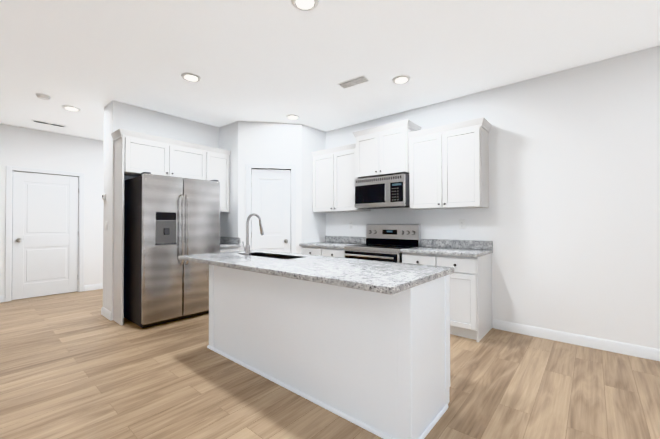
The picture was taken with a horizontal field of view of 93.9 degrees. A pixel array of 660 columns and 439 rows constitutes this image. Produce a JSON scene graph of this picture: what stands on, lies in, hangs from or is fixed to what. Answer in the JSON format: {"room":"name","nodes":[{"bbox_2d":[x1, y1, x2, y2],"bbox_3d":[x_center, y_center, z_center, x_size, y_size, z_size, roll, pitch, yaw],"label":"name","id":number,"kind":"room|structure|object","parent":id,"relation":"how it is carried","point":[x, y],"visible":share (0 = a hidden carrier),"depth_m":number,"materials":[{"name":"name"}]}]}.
{"room":"kitchen","nodes":[
{"label":"kitchen","id":0,"kind":"room"},
{"bbox_2d":[0,289,659,438],"bbox_3d":[-1.286,1.242,1.317,10.800,0.060,7.852,-1,-1,40],"label":"floor","id":1,"kind":"structure","parent":0,"point":[76,365],"depth_m":2.23,"materials":[{"name":"beige wood"}]},
{"bbox_2d":[124,172,219,327],"bbox_3d":[-2.024,0.346,4.020,0.746,1.794,0.942,-1,-1,40],"label":"refrigerator","id":2,"kind":"object","parent":1,"relation":"on","point":[168,220],"visible":0.9,"depth_m":3.72,"materials":[{"name":"silver metal"}]},
{"bbox_2d":[220,247,238,251],"bbox_3d":[-1.661,0.820,4.585,0.616,0.857,0.371,-1,-1,40],"label":"base cabinet","id":3,"kind":"object","parent":1,"relation":"on","point":[231,249],"visible":0.02,"depth_m":4.43,"materials":[{"name":"white wood"}]},
{"bbox_2d":[220,237,240,247],"bbox_3d":[-1.662,0.321,4.590,0.615,0.136,0.371,-1,-1,40],"label":"countertop","id":4,"kind":"structure","parent":3,"relation":"on","point":[227,242],"depth_m":4.59,"materials":[{"name":"stone"}]},
{"bbox_2d":[301,246,344,257],"bbox_3d":[0.057,0.817,4.665,0.856,0.857,0.616,-1,-1,40],"label":"base cabinet","id":5,"kind":"object","parent":1,"relation":"on","point":[331,252],"visible":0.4,"depth_m":4.45,"materials":[{"name":"white wood"}]},
{"bbox_2d":[299,236,365,248],"bbox_3d":[0.057,0.319,4.670,0.859,0.136,0.615,-1,-1,40],"label":"countertop","id":6,"kind":"structure","parent":5,"relation":"on","point":[340,242],"depth_m":4.71,"materials":[{"name":"stone"}]},
{"bbox_2d":[207,265,449,438],"bbox_3d":[-0.171,0.795,2.540,2.124,0.857,0.646,-1,-1,40],"label":"kitchen island","id":7,"kind":"object","parent":1,"relation":"on","point":[376,363],"visible":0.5,"depth_m":1.95,"materials":[{"name":"white wood"}]},
{"bbox_2d":[178,250,453,294],"bbox_3d":[-0.295,0.347,2.524,2.279,0.036,0.868,-1,-1,40],"label":"island countertop","id":8,"kind":"structure","parent":7,"relation":"on","point":[386,277],"depth_m":2.07,"materials":[{"name":"stone"}]},
{"bbox_2d":[242,213,263,255],"bbox_3d":[-0.745,0.132,2.986,0.111,0.403,0.218,-1,-1,40],"label":"faucet","id":9,"kind":"object","parent":8,"relation":"on","point":[246,247],"visible":1,"depth_m":2.90,"materials":[{"name":"silver metal"}]},
{"bbox_2d":[240,252,302,258],"bbox_3d":[-0.575,0.499,2.957,0.821,0.328,0.311,-1,-1,40],"label":"sink","id":10,"kind":"object","parent":8,"relation":"in","point":[271,255],"visible":0.17,"depth_m":3.12,"materials":[{"name":"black metal"}]},
{"bbox_2d":[344,224,420,262],"bbox_3d":[0.675,0.645,4.088,0.823,1.188,0.671,-1,-1,40],"label":"range","id":11,"kind":"object","parent":1,"relation":"on","point":[384,242],"visible":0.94,"depth_m":4.10,"materials":[{"name":"silver metal"}]},
{"bbox_2d":[402,253,491,341],"bbox_3d":[1.339,0.803,3.573,0.840,0.857,0.616,-1,-1,40],"label":"base cabinet","id":12,"kind":"object","parent":1,"relation":"on","point":[470,297],"visible":0.5,"depth_m":3.22,"materials":[{"name":"white wood"}]},
{"bbox_2d":[400,239,492,256],"bbox_3d":[1.342,0.305,3.576,0.855,0.136,0.615,-1,-1,40],"label":"countertop","id":13,"kind":"structure","parent":12,"relation":"on","point":[469,248],"depth_m":3.58,"materials":[{"name":"stone"}]},
{"bbox_2d":[0,45,659,348],"bbox_3d":[-1.293,-0.162,1.336,10.452,2.750,7.692,-1,-1,40],"label":"wall","id":14,"kind":"structure","parent":0,"point":[567,222],"depth_m":3.29,"materials":[{"name":"white paint"}]},
{"bbox_2d":[5,166,84,301],"bbox_3d":[-4.740,0.207,5.162,0.116,2.104,0.967,-1,-1,40],"label":"door frame","id":15,"kind":"structure","parent":14,"relation":"attached to","point":[8,233],"depth_m":4.84,"materials":[{"name":"white wood"}]},
{"bbox_2d":[12,171,78,299],"bbox_3d":[-4.705,0.238,5.138,0.115,2.026,0.819,-1,-1,40],"label":"hall door","id":16,"kind":"structure","parent":14,"relation":"in","point":[45,233],"depth_m":5.12,"materials":[{"name":"white wood"}]},
{"bbox_2d":[84,283,102,290],"bbox_3d":[-3.554,1.221,6.466,0.014,0.100,2.554,-1,-1,40],"label":"baseboard","id":17,"kind":"structure","parent":14,"relation":"attached to","point":[95,286],"depth_m":5.59,"materials":[{"name":"white wood"}]},
{"bbox_2d":[101,307,111,320],"bbox_3d":[-2.859,1.193,3.945,0.382,0.100,0.014,-1,-1,40],"label":"baseboard","id":18,"kind":"structure","parent":14,"relation":"attached to","point":[106,313],"depth_m":3.93,"materials":[{"name":"white wood"}]},
{"bbox_2d":[111,129,230,325],"bbox_3d":[-2.118,0.087,4.262,0.351,2.317,1.465,-1,-1,40],"label":"upper cabinet","id":19,"kind":"object","parent":14,"relation":"attached to","point":[136,154],"visible":0.81,"depth_m":3.89,"materials":[{"name":"white wood"}]},
{"bbox_2d":[251,169,290,252],"bbox_3d":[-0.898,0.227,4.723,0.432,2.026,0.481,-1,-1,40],"label":"pantry door","id":20,"kind":"structure","parent":14,"relation":"in","point":[271,198],"depth_m":4.73,"materials":[{"name":"white wood"}]},
{"bbox_2d":[246,164,295,252],"bbox_3d":[-0.902,0.196,4.739,0.744,2.104,0.116,0,-1,-9],"label":"door frame","id":21,"kind":"structure","parent":14,"relation":"attached to","point":[250,167],"depth_m":4.71,"materials":[{"name":"white wood"}]},
{"bbox_2d":[311,143,370,212],"bbox_3d":[0.152,-0.614,4.765,0.896,0.958,0.359,-1,-1,40],"label":"upper cabinet","id":22,"kind":"object","parent":14,"relation":"attached to","point":[334,172],"visible":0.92,"depth_m":4.64,"materials":[{"name":"white wood"}]},
{"bbox_2d":[352,119,421,178],"bbox_3d":[0.765,-0.917,4.201,0.846,0.637,0.429,-1,-1,40],"label":"upper cabinet","id":23,"kind":"object","parent":14,"relation":"attached to","point":[382,150],"visible":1,"depth_m":4.02,"materials":[{"name":"white wood"}]},
{"bbox_2d":[354,174,409,208],"bbox_3d":[0.750,-0.373,4.176,0.762,0.400,0.478,-1,-1,40],"label":"microwave","id":24,"kind":"object","parent":23,"relation":"attached to","point":[388,191],"visible":0.98,"depth_m":3.99,"materials":[{"name":"silver metal"}]},
{"bbox_2d":[408,117,491,209],"bbox_3d":[1.416,-0.621,3.689,0.876,0.952,0.359,-1,-1,40],"label":"upper cabinet","id":25,"kind":"object","parent":14,"relation":"attached to","point":[448,166],"visible":1,"depth_m":3.54,"materials":[{"name":"white wood"}]},
{"bbox_2d":[459,219,464,228],"bbox_3d":[1.609,0.045,3.750,0.072,0.116,0.008,-1,-1,40],"label":"electrical outlet","id":26,"kind":"object","parent":14,"relation":"attached to","point":[461,223],"visible":1,"depth_m":3.75,"materials":[{"name":"white plastic"}]},
{"bbox_2d":[494,320,659,360],"bbox_3d":[3.429,1.164,2.188,4.084,0.100,0.014,-1,-1,40],"label":"baseboard","id":27,"kind":"structure","parent":14,"relation":"attached to","point":[618,347],"depth_m":3.00,"materials":[{"name":"white wood"}]},
{"bbox_2d":[0,0,659,140],"bbox_3d":[-1.291,-1.577,1.347,10.800,0.080,7.852,-1,-1,40],"label":"ceiling","id":28,"kind":"structure","parent":0,"point":[277,61],"depth_m":2.79,"materials":[{"name":"white paint"}]},
{"bbox_2d":[36,93,50,100],"bbox_3d":[-3.462,-1.488,3.724,0.136,0.040,0.136,-1,-1,40],"label":"smoke detector","id":29,"kind":"object","parent":28,"relation":"attached to","point":[45,97],"visible":0.98,"depth_m":3.69,"materials":[{"name":"white plastic"}]},
{"bbox_2d":[31,120,66,127],"bbox_3d":[-4.335,-1.492,4.759,0.120,0.007,0.400,-1,-1,40],"label":"ceiling vent","id":30,"kind":"object","parent":28,"relation":"in","point":[47,123],"visible":0.98,"depth_m":4.73,"materials":[{"name":"white plastic"}]},
{"bbox_2d":[62,105,80,110],"bbox_3d":[-3.460,-1.495,4.125,0.196,0.016,0.196,-1,-1,40],"label":"recessed light","id":31,"kind":"object","parent":28,"relation":"in","point":[70,108],"visible":1,"depth_m":4.11,"materials":[{"name":"white plastic"}]},
{"bbox_2d":[181,73,200,81],"bbox_3d":[-1.469,-1.508,3.260,0.196,0.016,0.196,-1,-1,40],"label":"recessed light","id":32,"kind":"object","parent":28,"relation":"in","point":[191,77],"visible":0.98,"depth_m":3.25,"materials":[{"name":"white plastic"}]},
{"bbox_2d":[286,115,299,119],"bbox_3d":[-0.540,-1.497,4.477,0.196,0.016,0.196,-1,-1,40],"label":"recessed light","id":33,"kind":"object","parent":28,"relation":"in","point":[293,117],"visible":1,"depth_m":4.47,"materials":[{"name":"white plastic"}]},
{"bbox_2d":[291,0,318,11],"bbox_3d":[-0.175,-1.522,2.149,0.196,0.016,0.196,-1,-1,40],"label":"recessed light","id":34,"kind":"object","parent":28,"relation":"in","point":[305,5],"visible":1,"depth_m":2.17,"materials":[{"name":"white plastic"}]},
{"bbox_2d":[337,75,369,88],"bbox_3d":[0.259,-1.511,3.382,0.340,0.014,0.145,-1,-1,36],"label":"ceiling vent","id":35,"kind":"object","parent":28,"relation":"in","point":[354,81],"visible":1,"depth_m":3.36,"materials":[{"name":"white plastic"}]},
{"bbox_2d":[392,75,410,83],"bbox_3d":[0.769,-1.511,3.320,0.196,0.016,0.196,-1,-1,40],"label":"recessed light","id":36,"kind":"object","parent":28,"relation":"in","point":[401,79],"visible":1,"depth_m":3.30,"materials":[{"name":"white plastic"}]}
]}

